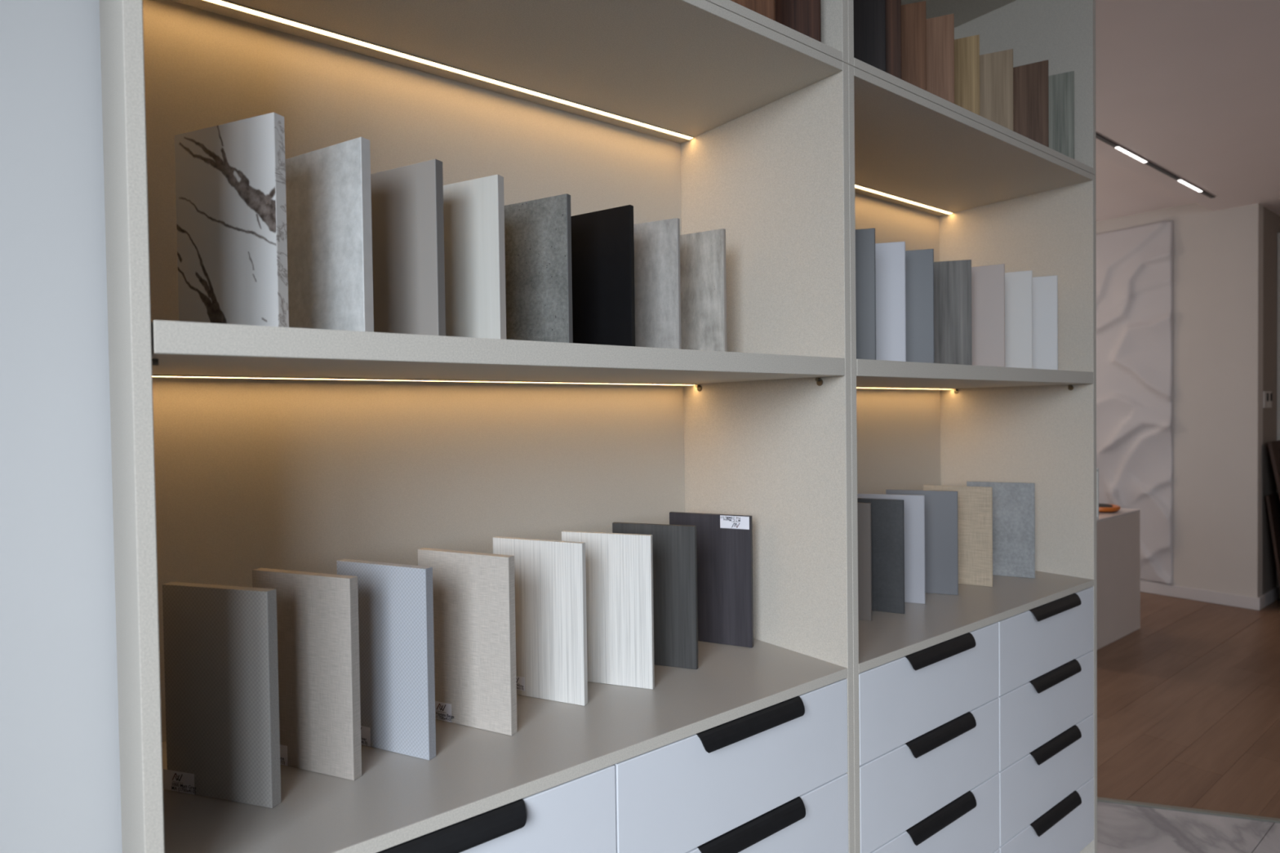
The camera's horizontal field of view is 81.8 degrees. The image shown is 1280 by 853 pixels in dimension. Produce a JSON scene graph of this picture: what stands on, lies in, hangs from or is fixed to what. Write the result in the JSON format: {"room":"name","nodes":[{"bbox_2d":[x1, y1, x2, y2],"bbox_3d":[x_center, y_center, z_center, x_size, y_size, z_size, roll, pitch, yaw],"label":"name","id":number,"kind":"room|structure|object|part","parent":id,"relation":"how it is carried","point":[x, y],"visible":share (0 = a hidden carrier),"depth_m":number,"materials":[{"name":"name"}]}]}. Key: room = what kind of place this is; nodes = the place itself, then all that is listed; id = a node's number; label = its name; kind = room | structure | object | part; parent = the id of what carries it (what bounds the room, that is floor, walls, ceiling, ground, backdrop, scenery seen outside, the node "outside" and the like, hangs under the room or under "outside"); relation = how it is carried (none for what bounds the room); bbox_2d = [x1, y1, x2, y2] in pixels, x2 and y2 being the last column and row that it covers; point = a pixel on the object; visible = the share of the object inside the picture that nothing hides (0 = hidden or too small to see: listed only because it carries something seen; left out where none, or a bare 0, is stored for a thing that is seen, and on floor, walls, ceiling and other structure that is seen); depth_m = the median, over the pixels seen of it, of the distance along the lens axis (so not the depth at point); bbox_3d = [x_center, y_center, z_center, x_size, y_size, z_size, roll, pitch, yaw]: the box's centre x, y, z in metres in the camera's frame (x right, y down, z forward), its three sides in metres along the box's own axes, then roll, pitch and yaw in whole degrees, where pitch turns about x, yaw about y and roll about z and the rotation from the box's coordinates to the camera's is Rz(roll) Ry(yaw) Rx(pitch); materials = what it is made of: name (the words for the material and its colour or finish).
{"room":"store","nodes":[
{"label":"store","id":0,"kind":"room"},
{"bbox_2d":[0,0,122,852],"bbox_3d":[-0.391,-0.006,1.522,3.411,2.655,0.097,-2,1,-38],"label":"wall","id":1,"kind":"structure","parent":0,"point":[60,787],"depth_m":1.09,"materials":[{"name":"white paint"}]},
{"bbox_2d":[1095,153,1195,221],"bbox_3d":[0.858,-1.598,4.213,8.750,0.267,2.509,-2,1,-38],"label":"ceiling","id":2,"kind":"structure","parent":0,"point":[1121,191],"depth_m":4.79,"materials":[{"name":"paint"}]},
{"bbox_2d":[1096,202,1263,597],"bbox_3d":[3.196,-0.178,5.886,0.120,2.738,2.743,-2,1,-38],"label":"wall","id":3,"kind":"structure","parent":0,"point":[1218,255],"depth_m":4.93,"materials":[{"name":"white paint"}]},
{"bbox_2d":[1096,220,1173,584],"bbox_3d":[3.378,-0.164,5.498,0.065,2.524,0.980,-2,1,-38],"label":"relief panel","id":4,"kind":"object","parent":3,"relation":"attached to","point":[1135,264],"visible":0.41,"depth_m":5.26,"materials":[{"name":"paint"}]},
{"bbox_2d":[1140,580,1260,610],"bbox_3d":[3.348,1.143,5.625,0.016,0.082,2.159,-2,1,-38],"label":"baseboard","id":5,"kind":"structure","parent":3,"relation":"attached to","point":[1175,591],"depth_m":5.01,"materials":[{"name":"paint"}]},
{"bbox_2d":[1095,0,1279,215],"bbox_3d":[3.123,-1.532,1.287,8.750,0.350,4.890,-2,1,-38],"label":"ceiling","id":6,"kind":"structure","parent":0,"point":[1190,88],"depth_m":3.06,"materials":[{"name":"paint"}]},
{"bbox_2d":[1095,133,1214,198],"bbox_3d":[2.655,-1.395,3.885,2.280,0.007,0.022,-2,1,-38],"label":"track","id":7,"kind":"object","parent":6,"relation":"attached to","point":[1098,136],"visible":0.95,"depth_m":3.93,"materials":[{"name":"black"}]},
{"bbox_2d":[1097,591,1279,852],"bbox_3d":[2.840,1.294,1.757,8.750,0.060,8.858,-2,1,-38],"label":"floor","id":8,"kind":"structure","parent":0,"point":[1188,700],"depth_m":3.04,"materials":[{"name":"wood"}]},
{"bbox_2d":[99,0,854,852],"bbox_3d":[-0.187,0.317,1.264,1.137,1.991,0.514,-2,1,-38],"label":"shelving unit","id":9,"kind":"object","parent":8,"relation":"on","point":[237,451],"visible":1,"depth_m":1.27,"materials":[{"name":"beige laminate"}]},
{"bbox_3d":[-0.635,0.330,0.928,0.016,1.991,0.497,-2,1,-38],"label":"panel","id":10,"kind":"part","parent":9,"relation":"part of","materials":[{"name":"beige fabric"}]},
{"bbox_2d":[162,582,280,808],"bbox_3d":[-0.550,0.346,0.964,0.178,0.276,0.016,0,1,17],"label":"board","id":11,"kind":"object","parent":9,"relation":"on","point":[221,664],"visible":1,"depth_m":0.95,"materials":[{"name":"grey laminate"}]},
{"bbox_2d":[174,112,288,327],"bbox_3d":[-0.527,-0.247,0.949,0.180,0.276,0.016,0,1,23],"label":"board","id":12,"kind":"object","parent":9,"relation":"on","point":[230,177],"visible":0.93,"depth_m":0.94,"materials":[{"name":"white stone"}]},
{"bbox_2d":[252,568,361,780],"bbox_3d":[-0.471,0.344,1.040,0.180,0.276,0.016,0,1,22],"label":"board","id":13,"kind":"object","parent":9,"relation":"on","point":[317,613],"visible":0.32,"depth_m":1.02,"materials":[{"name":"beige laminate"}]},
{"bbox_2d":[284,137,373,332],"bbox_3d":[-0.445,-0.250,1.042,0.180,0.276,0.015,0,1,30],"label":"board","id":14,"kind":"object","parent":9,"relation":"on","point":[328,192],"visible":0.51,"depth_m":1.02,"materials":[{"name":"white stone"}]},
{"bbox_2d":[336,558,435,760],"bbox_3d":[-0.379,0.341,1.098,0.172,0.276,0.016,0,1,25],"label":"board","id":15,"kind":"object","parent":9,"relation":"on","point":[396,601],"visible":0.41,"depth_m":1.08,"materials":[{"name":"white laminate"}]},
{"bbox_2d":[370,159,445,336],"bbox_3d":[-0.372,-0.253,1.128,0.180,0.276,0.015,0,1,28],"label":"board","id":16,"kind":"object","parent":9,"relation":"on","point":[407,221],"visible":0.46,"depth_m":1.10,"materials":[{"name":"grey laminate"}]},
{"bbox_3d":[-0.332,0.266,1.449,1.103,1.892,0.016,-2,1,-38],"label":"panel","id":17,"kind":"part","parent":9,"relation":"part of","materials":[{"name":"beige plastic"}]},
{"bbox_2d":[171,376,688,385],"bbox_3d":[-0.306,-0.086,1.400,1.096,0.001,0.012,-2,1,-38],"label":"diffuser","id":18,"kind":"object","parent":9,"relation":"attached to","point":[224,377],"depth_m":1.32,"materials":[{"name":"white plastic"}]},
{"bbox_2d":[206,0,692,139],"bbox_3d":[-0.313,-0.661,1.389,1.096,0.001,0.012,-2,1,-38],"label":"diffuser","id":19,"kind":"object","parent":9,"relation":"attached to","point":[237,6],"depth_m":1.34,"materials":[{"name":"white plastic"}]},
{"bbox_3d":[-0.255,0.514,0.909,0.251,0.028,0.033,-2,1,-38],"label":"handle","id":20,"kind":"part","parent":9,"relation":"part of","materials":[{"name":"black metal"}]},
{"bbox_2d":[417,547,517,736],"bbox_3d":[-0.278,0.338,1.179,0.182,0.276,0.016,0,1,26],"label":"board","id":21,"kind":"object","parent":9,"relation":"on","point":[473,593],"visible":0.98,"depth_m":1.16,"materials":[{"name":"beige laminate"}]},
{"bbox_2d":[443,174,506,339],"bbox_3d":[-0.296,-0.255,1.201,0.180,0.276,0.015,0,1,28],"label":"board","id":22,"kind":"object","parent":9,"relation":"on","point":[473,210],"visible":0.46,"depth_m":1.17,"materials":[{"name":"white laminate"}]},
{"bbox_3d":[-0.188,-0.103,1.251,1.100,0.033,0.466,-2,1,-38],"label":"shelf","id":23,"kind":"part","parent":9,"relation":"part of","materials":[{"name":"beige fabric"}]},
{"bbox_2d":[161,638,846,852],"bbox_3d":[-0.181,0.483,1.262,1.103,0.018,0.465,-2,1,-38],"label":"countertop","id":24,"kind":"structure","parent":9,"relation":"on","point":[317,812],"depth_m":1.05,"materials":[{"name":"beige laminate"}]},
{"bbox_3d":[-0.196,-0.669,1.240,1.103,0.017,0.467,-2,1,-38],"label":"panel","id":25,"kind":"part","parent":9,"relation":"part of","materials":[{"name":"beige fabric"}]},
{"bbox_3d":[-0.259,0.592,0.919,0.553,0.180,0.018,-2,1,-38],"label":"drawer","id":26,"kind":"part","parent":9,"relation":"part of","materials":[{"name":"white laminate"}]},
{"bbox_2d":[504,193,573,342],"bbox_3d":[-0.198,-0.258,1.307,0.180,0.276,0.012,0,1,30],"label":"board","id":27,"kind":"object","parent":9,"relation":"on","point":[538,232],"visible":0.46,"depth_m":1.29,"materials":[{"name":"concrete"}]},
{"bbox_2d":[493,536,587,706],"bbox_3d":[-0.176,0.335,1.287,0.181,0.276,0.013,0,1,24],"label":"board","id":28,"kind":"object","parent":9,"relation":"on","point":[550,575],"visible":0.66,"depth_m":1.27,"materials":[{"name":"laminate"}]},
{"bbox_2d":[570,204,635,346],"bbox_3d":[-0.088,-0.261,1.383,0.180,0.276,0.011,0,1,33],"label":"board","id":29,"kind":"object","parent":9,"relation":"on","point":[602,242],"visible":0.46,"depth_m":1.36,"materials":[{"name":"black laminate"}]},
{"bbox_2d":[561,530,654,689],"bbox_3d":[-0.060,0.332,1.349,0.176,0.276,0.010,0,1,20],"label":"board","id":30,"kind":"object","parent":9,"relation":"on","point":[620,611],"visible":0.88,"depth_m":1.34,"materials":[{"name":"white laminate"}]},
{"bbox_2d":[612,522,697,669],"bbox_3d":[0.029,0.329,1.449,0.172,0.276,0.010,0,1,21],"label":"board","id":31,"kind":"object","parent":9,"relation":"on","point":[675,606],"visible":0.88,"depth_m":1.43,"materials":[{"name":"grey wood"}]},
{"bbox_2d":[633,217,681,349],"bbox_3d":[-0.003,-0.264,1.470,0.180,0.276,0.010,0,1,27],"label":"board","id":32,"kind":"object","parent":9,"relation":"on","point":[657,282],"visible":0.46,"depth_m":1.44,"materials":[{"name":"concrete"}]},
{"bbox_2d":[680,228,727,351],"bbox_3d":[0.098,-0.267,1.562,0.180,0.276,0.011,0,1,30],"label":"board","id":33,"kind":"object","parent":9,"relation":"on","point":[703,274],"visible":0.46,"depth_m":1.53,"materials":[{"name":"concrete"}]},
{"bbox_2d":[669,511,753,647],"bbox_3d":[0.151,0.325,1.583,0.184,0.276,0.012,0,1,25],"label":"board","id":34,"kind":"object","parent":9,"relation":"on","point":[725,604],"visible":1,"depth_m":1.56,"materials":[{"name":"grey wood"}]},
{"bbox_3d":[0.178,0.580,1.256,0.545,0.180,0.018,-2,1,-38],"label":"drawer","id":35,"kind":"part","parent":9,"relation":"part of","materials":[{"name":"white paint"}]},
{"bbox_3d":[0.189,0.502,1.253,0.246,0.028,0.033,-2,1,-38],"label":"handle","id":36,"kind":"part","parent":9,"relation":"part of","materials":[{"name":"black metal"}]},
{"bbox_3d":[0.192,0.685,1.256,0.246,0.028,0.033,-2,1,-38],"label":"handle","id":37,"kind":"part","parent":9,"relation":"part of","materials":[{"name":"black metal"}]},
{"bbox_3d":[0.251,0.305,1.613,0.017,1.991,0.497,-2,1,-38],"label":"panel","id":38,"kind":"part","parent":9,"relation":"part of","materials":[{"name":"beige fabric"}]},
{"bbox_3d":[0.180,0.763,1.260,0.545,0.180,0.018,-2,1,-38],"label":"drawer","id":39,"kind":"part","parent":9,"relation":"part of","materials":[{"name":"white laminate"}]},
{"bbox_2d":[706,0,848,63],"bbox_3d":[-0.210,-0.978,1.246,1.137,0.599,0.497,-2,1,-38],"label":"wall cabinet","id":40,"kind":"object","parent":9,"relation":"on","point":[834,17],"visible":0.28,"depth_m":1.39,"materials":[{"name":"beige laminate"}]},
{"bbox_2d":[730,0,775,21],"bbox_3d":[0.156,-0.841,1.345,0.180,0.276,0.008,0,1,24],"label":"board","id":41,"kind":"object","parent":40,"relation":"in","point":[766,8],"visible":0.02,"depth_m":1.31,"materials":[{"name":"brown wood"}]},
{"bbox_2d":[775,0,821,42],"bbox_3d":[0.257,-0.844,1.425,0.180,0.276,0.008,0,1,24],"label":"board","id":42,"kind":"object","parent":40,"relation":"in","point":[803,16],"visible":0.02,"depth_m":1.40,"materials":[{"name":"brown wood"}]},
{"bbox_3d":[0.233,-0.991,1.589,0.017,0.599,0.497,-2,1,-38],"label":"panel","id":43,"kind":"part","parent":40,"relation":"part of","materials":[{"name":"beige wood"}]},
{"bbox_2d":[848,64,1098,852],"bbox_3d":[0.721,0.292,1.966,1.157,1.991,0.514,-2,1,-38],"label":"shelving unit","id":44,"kind":"object","parent":8,"relation":"on","point":[975,709],"visible":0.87,"depth_m":1.97,"materials":[{"name":"beige laminate"}]},
{"bbox_3d":[0.265,0.304,1.624,0.017,1.991,0.497,-2,1,-38],"label":"panel","id":45,"kind":"part","parent":44,"relation":"part of","materials":[{"name":"beige wood"}]},
{"bbox_2d":[857,502,871,621],"bbox_3d":[0.459,0.318,1.763,0.180,0.276,0.006,0,1,24],"label":"board","id":46,"kind":"object","parent":44,"relation":"on","point":[864,509],"visible":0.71,"depth_m":1.73,"materials":[{"name":"grey laminate"}]},
{"bbox_2d":[855,227,875,359],"bbox_3d":[0.400,-0.271,1.550,0.180,0.276,0.005,0,1,14],"label":"board","id":47,"kind":"object","parent":44,"relation":"on","point":[865,277],"visible":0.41,"depth_m":1.53,"materials":[{"name":"grey laminate"}]},
{"bbox_2d":[857,497,904,613],"bbox_3d":[0.557,0.315,1.822,0.180,0.276,0.005,0,1,27],"label":"board","id":48,"kind":"object","parent":44,"relation":"on","point":[887,516],"visible":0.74,"depth_m":1.80,"materials":[{"name":"grey stone"}]},
{"bbox_2d":[875,241,906,361],"bbox_3d":[0.508,-0.275,1.676,0.180,0.276,0.005,0,1,15],"label":"board","id":49,"kind":"object","parent":44,"relation":"on","point":[890,257],"visible":0.41,"depth_m":1.66,"materials":[{"name":"grey laminate"}]},
{"bbox_2d":[857,493,924,604],"bbox_3d":[0.638,0.312,1.904,0.180,0.276,0.005,0,1,22],"label":"board","id":50,"kind":"object","parent":44,"relation":"on","point":[913,504],"visible":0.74,"depth_m":1.88,"materials":[{"name":"white laminate"}]},
{"bbox_3d":[0.568,0.241,2.145,1.102,1.892,0.016,-2,1,-38],"label":"panel","id":51,"kind":"part","parent":44,"relation":"part of","materials":[{"name":"beige plastic"}]},
{"bbox_2d":[854,185,951,213],"bbox_3d":[0.587,-0.686,2.085,1.096,0.001,0.012,-2,1,-38],"label":"diffuser","id":52,"kind":"object","parent":44,"relation":"attached to","point":[868,188],"depth_m":2.25,"materials":[{"name":"white plastic"}]},
{"bbox_2d":[905,248,934,363],"bbox_3d":[0.603,-0.278,1.757,0.180,0.276,0.005,0,1,16],"label":"board","id":53,"kind":"object","parent":44,"relation":"on","point":[919,264],"visible":0.41,"depth_m":1.74,"materials":[{"name":"grey laminate"}]},
{"bbox_2d":[885,489,958,595],"bbox_3d":[0.757,0.309,1.985,0.180,0.276,0.005,0,1,20],"label":"board","id":54,"kind":"object","parent":44,"relation":"on","point":[941,529],"visible":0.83,"depth_m":1.97,"materials":[{"name":"grey laminate"}]},
{"bbox_3d":[0.640,0.567,1.614,0.550,0.180,0.018,-2,1,-38],"label":"drawer","id":55,"kind":"part","parent":44,"relation":"part of","materials":[{"name":"white paint"}]},
{"bbox_3d":[0.643,0.750,1.618,0.550,0.180,0.018,-2,1,-38],"label":"drawer","id":56,"kind":"part","parent":44,"relation":"part of","materials":[{"name":"white paint"}]},
{"bbox_3d":[0.645,0.933,1.621,0.550,0.180,0.018,-2,1,-38],"label":"drawer","id":57,"kind":"part","parent":44,"relation":"part of","materials":[{"name":"white laminate"}]},
{"bbox_3d":[0.655,0.489,1.613,0.257,0.028,0.033,-2,1,-38],"label":"handle","id":58,"kind":"part","parent":44,"relation":"part of","materials":[{"name":"black metal"}]},
{"bbox_3d":[0.660,0.856,1.620,0.257,0.028,0.033,-2,1,-38],"label":"handle","id":59,"kind":"part","parent":44,"relation":"part of","materials":[{"name":"black metal"}]},
{"bbox_3d":[0.657,0.672,1.616,0.257,0.028,0.033,-2,1,-38],"label":"handle","id":60,"kind":"part","parent":44,"relation":"part of","materials":[{"name":"black metal"}]},
{"bbox_2d":[933,259,972,364],"bbox_3d":[0.751,-0.282,1.891,0.180,0.276,0.013,0,1,15],"label":"board","id":61,"kind":"object","parent":44,"relation":"on","point":[952,279],"visible":0.41,"depth_m":1.87,"materials":[{"name":"grey wood"}]},
{"bbox_2d":[923,484,992,586],"bbox_3d":[0.895,0.306,2.083,0.180,0.276,0.005,0,1,30],"label":"board","id":62,"kind":"object","parent":44,"relation":"on","point":[975,504],"visible":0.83,"depth_m":2.06,"materials":[{"name":"beige fabric"}]},
{"bbox_2d":[847,0,1096,175],"bbox_3d":[0.691,-1.004,1.943,1.140,0.599,0.497,-2,1,-38],"label":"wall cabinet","id":63,"kind":"object","parent":44,"relation":"on","point":[1062,33],"visible":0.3,"depth_m":2.14,"materials":[{"name":"beige laminate"}]},
{"bbox_3d":[0.247,-0.991,1.600,0.017,0.599,0.497,-2,1,-38],"label":"panel","id":64,"kind":"part","parent":63,"relation":"part of","materials":[{"name":"beige wood"}]},
{"bbox_2d":[853,0,885,71],"bbox_3d":[0.460,-0.851,1.665,0.180,0.276,0.006,0,1,17],"label":"board","id":65,"kind":"object","parent":63,"relation":"in","point":[869,15],"visible":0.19,"depth_m":1.65,"materials":[{"name":"black wood"}]},
{"bbox_2d":[885,0,902,79],"bbox_3d":[0.505,-0.852,1.695,0.180,0.276,0.006,0,1,17],"label":"board","id":66,"kind":"object","parent":63,"relation":"in","point":[893,7],"visible":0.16,"depth_m":1.67,"materials":[{"name":"brown wood"}]},
{"bbox_2d":[901,0,926,90],"bbox_3d":[0.584,-0.854,1.754,0.180,0.276,0.006,0,1,18],"label":"board","id":67,"kind":"object","parent":63,"relation":"in","point":[913,24],"visible":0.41,"depth_m":1.73,"materials":[{"name":"brown wood"}]},
{"bbox_2d":[925,13,954,103],"bbox_3d":[0.676,-0.857,1.817,0.180,0.276,0.006,0,1,22],"label":"board","id":68,"kind":"object","parent":63,"relation":"in","point":[940,29],"visible":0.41,"depth_m":1.79,"materials":[{"name":"brown wood"}]},
{"bbox_3d":[0.696,-1.293,1.925,1.102,0.020,0.467,-2,1,-38],"label":"panel","id":69,"kind":"part","parent":63,"relation":"part of","materials":[{"name":"beige wood"}]},
{"bbox_2d":[953,34,979,115],"bbox_3d":[0.785,-0.860,1.921,0.180,0.276,0.006,0,1,24],"label":"board","id":70,"kind":"object","parent":63,"relation":"in","point":[966,50],"visible":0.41,"depth_m":1.89,"materials":[{"name":"yellow wood"}]},
{"bbox_3d":[0.703,-0.713,1.936,1.102,0.017,0.467,-2,1,-38],"label":"panel","id":71,"kind":"part","parent":63,"relation":"part of","materials":[{"name":"beige wood"}]},
{"bbox_2d":[978,48,1013,130],"bbox_3d":[0.910,-0.863,1.998,0.180,0.276,0.006,0,1,24],"label":"board","id":72,"kind":"object","parent":63,"relation":"in","point":[996,68],"visible":0.41,"depth_m":1.97,"materials":[{"name":"beige wood"}]},
{"bbox_3d":[1.134,-1.016,2.286,0.020,0.599,0.497,-2,1,-38],"label":"panel","id":73,"kind":"part","parent":63,"relation":"part of","materials":[{"name":"beige wood"}]},
{"bbox_2d":[1013,59,1048,147],"bbox_3d":[1.043,-0.866,2.071,0.180,0.276,0.006,0,1,30],"label":"board","id":74,"kind":"object","parent":63,"relation":"in","point":[1030,81],"visible":0.41,"depth_m":2.04,"materials":[{"name":"brown wood"}]},
{"bbox_2d":[1048,71,1074,159],"bbox_3d":[1.153,-0.869,2.138,0.180,0.276,0.006,0,1,29],"label":"board","id":75,"kind":"object","parent":63,"relation":"in","point":[1060,86],"visible":0.41,"depth_m":2.11,"materials":[{"name":"grey wood"}]},
{"bbox_3d":[0.704,-0.695,1.936,1.102,0.017,0.467,-2,1,-38],"label":"panel","id":76,"kind":"part","parent":44,"relation":"part of","materials":[{"name":"beige wood"}]},
{"bbox_3d":[0.712,-0.128,1.947,1.099,0.033,0.466,-2,1,-38],"label":"shelf","id":77,"kind":"part","parent":44,"relation":"part of","materials":[{"name":"beige wood"}]},
{"bbox_2d":[857,570,1092,663],"bbox_3d":[0.719,0.458,1.958,1.102,0.018,0.465,-2,1,-38],"label":"countertop","id":78,"kind":"structure","parent":44,"relation":"on","point":[886,633],"depth_m":1.81,"materials":[{"name":"beige laminate"}]},
{"bbox_2d":[971,263,1004,367],"bbox_3d":[0.873,-0.285,1.968,0.180,0.276,0.004,0,1,29],"label":"board","id":79,"kind":"object","parent":44,"relation":"on","point":[988,282],"visible":0.41,"depth_m":1.94,"materials":[{"name":"grey laminate"}]},
{"bbox_3d":[0.648,1.117,1.625,0.550,0.180,0.018,-2,1,-38],"label":"drawer","id":80,"kind":"part","parent":44,"relation":"part of","materials":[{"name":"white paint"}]},
{"bbox_2d":[966,481,1035,578],"bbox_3d":[1.061,0.302,2.174,0.180,0.276,0.005,0,1,27],"label":"board","id":81,"kind":"object","parent":44,"relation":"on","point":[1013,503],"visible":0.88,"depth_m":2.16,"materials":[{"name":"grey stone"}]},
{"bbox_3d":[1.151,0.280,2.310,0.020,1.991,0.497,-2,1,-38],"label":"panel","id":82,"kind":"part","parent":44,"relation":"part of","materials":[{"name":"beige wood"}]},
{"bbox_2d":[1004,270,1032,368],"bbox_3d":[0.994,-0.289,2.061,0.180,0.276,0.004,0,1,27],"label":"board","id":83,"kind":"object","parent":44,"relation":"on","point":[1018,285],"visible":0.41,"depth_m":2.03,"materials":[{"name":"grey laminate"}]},
{"bbox_2d":[1032,275,1057,369],"bbox_3d":[1.108,-0.292,2.140,0.180,0.276,0.004,0,1,24],"label":"board","id":84,"kind":"object","parent":44,"relation":"on","point":[1045,289],"visible":0.41,"depth_m":2.11,"materials":[{"name":"white laminate"}]},
{"bbox_3d":[1.079,0.738,1.955,0.547,0.180,0.018,-2,1,-38],"label":"drawer","id":85,"kind":"part","parent":44,"relation":"part of","materials":[{"name":"white paint"}]},
{"bbox_3d":[1.077,0.555,1.952,0.547,0.180,0.018,-2,1,-38],"label":"drawer","id":86,"kind":"part","parent":44,"relation":"part of","materials":[{"name":"white paint"}]},
{"bbox_3d":[1.081,0.921,1.958,0.547,0.180,0.018,-2,1,-38],"label":"drawer","id":87,"kind":"part","parent":44,"relation":"part of","materials":[{"name":"white laminate"}]},
{"bbox_3d":[1.084,1.104,1.962,0.547,0.180,0.018,-2,1,-38],"label":"drawer","id":88,"kind":"part","parent":44,"relation":"part of","materials":[{"name":"white laminate"}]},
{"bbox_3d":[1.098,0.660,1.957,0.268,0.028,0.033,-2,1,-38],"label":"handle","id":89,"kind":"part","parent":44,"relation":"part of","materials":[{"name":"black metal"}]},
{"bbox_3d":[1.095,0.477,1.954,0.268,0.028,0.033,-2,1,-38],"label":"handle","id":90,"kind":"part","parent":44,"relation":"part of","materials":[{"name":"black metal"}]},
{"bbox_3d":[1.103,1.026,1.964,0.268,0.028,0.033,-2,1,-38],"label":"handle","id":91,"kind":"part","parent":44,"relation":"part of","materials":[{"name":"black metal"}]},
{"bbox_3d":[1.100,0.843,1.961,0.268,0.028,0.033,-2,1,-38],"label":"handle","id":92,"kind":"part","parent":44,"relation":"part of","materials":[{"name":"black metal"}]},
{"bbox_2d":[1096,507,1140,649],"bbox_3d":[2.421,0.862,4.355,0.985,0.715,0.600,-2,1,-38],"label":"counter","id":93,"kind":"object","parent":8,"relation":"on","point":[1117,533],"visible":0.27,"depth_m":4.21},
{"bbox_2d":[1098,503,1120,512],"bbox_3d":[2.713,0.481,4.372,0.224,0.038,0.224,-2,1,-38],"label":"round tray","id":94,"kind":"object","parent":93,"relation":"on","point":[1103,508],"visible":0.44,"depth_m":4.28,"materials":[{"name":"orange plastic"}]},
{"bbox_3d":[2.804,0.860,4.651,0.016,0.699,0.600,-2,1,-38],"label":"panel","id":95,"kind":"part","parent":93,"relation":"part of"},
{"bbox_2d":[1097,796,1279,822],"bbox_3d":[3.222,1.252,2.015,4.320,0.006,0.019,0,1,16],"label":"trim","id":96,"kind":"structure","parent":8,"relation":"on","point":[1099,799],"depth_m":2.43,"materials":[{"name":"metal"}]},
{"bbox_2d":[1265,492,1279,587],"bbox_3d":[4.397,0.812,4.997,0.700,0.738,0.107,-2,1,-38],"label":"leaning board","id":97,"kind":"object","parent":8,"relation":"on","point":[1273,500],"visible":0.92,"depth_m":4.81,"materials":[{"name":"brown wood"}]},
{"bbox_2d":[1266,440,1279,498],"bbox_3d":[4.465,0.635,4.969,0.820,1.093,0.211,-2,1,-38],"label":"leaning board","id":98,"kind":"object","parent":8,"relation":"on","point":[1273,446],"visible":1,"depth_m":4.77,"materials":[{"name":"brown wood"}]},
{"bbox_2d":[1262,206,1279,594],"bbox_3d":[4.636,-0.145,5.329,1.474,2.655,0.100,-2,1,-38],"label":"wall","id":99,"kind":"structure","parent":0,"point":[1271,220],"depth_m":4.93,"materials":[{"name":"beige paint"}]},
{"bbox_2d":[1262,391,1272,408],"bbox_3d":[4.151,-0.178,4.881,0.172,0.110,0.014,-2,1,-38],"label":"wall switch","id":100,"kind":"object","parent":99,"relation":"attached to","point":[1267,395],"visible":1,"depth_m":4.86,"materials":[{"name":"beige plastic"}]},
{"bbox_3d":[4.115,-0.177,4.856,0.084,0.110,0.010,-2,1,-38],"label":"plate","id":101,"kind":"part","parent":100,"relation":"part of","materials":[{"name":"beige plastic"}]},
{"bbox_3d":[4.185,-0.179,4.910,0.084,0.110,0.010,-2,1,-38],"label":"plate","id":102,"kind":"part","parent":100,"relation":"part of","materials":[{"name":"beige plastic"}]},
{"bbox_2d":[1258,586,1278,609],"bbox_3d":[4.190,1.145,4.922,0.454,0.082,0.015,-2,1,-38],"label":"baseboard","id":103,"kind":"structure","parent":99,"relation":"attached to","point":[1271,596],"depth_m":4.90,"materials":[{"name":"paint"}]},
{"bbox_2d":[1275,232,1279,599],"bbox_3d":[4.738,-0.080,5.326,0.960,2.499,0.030,-2,1,-38],"label":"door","id":104,"kind":"structure","parent":99,"relation":"in","point":[1278,233],"depth_m":5.03,"materials":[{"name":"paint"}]}
]}

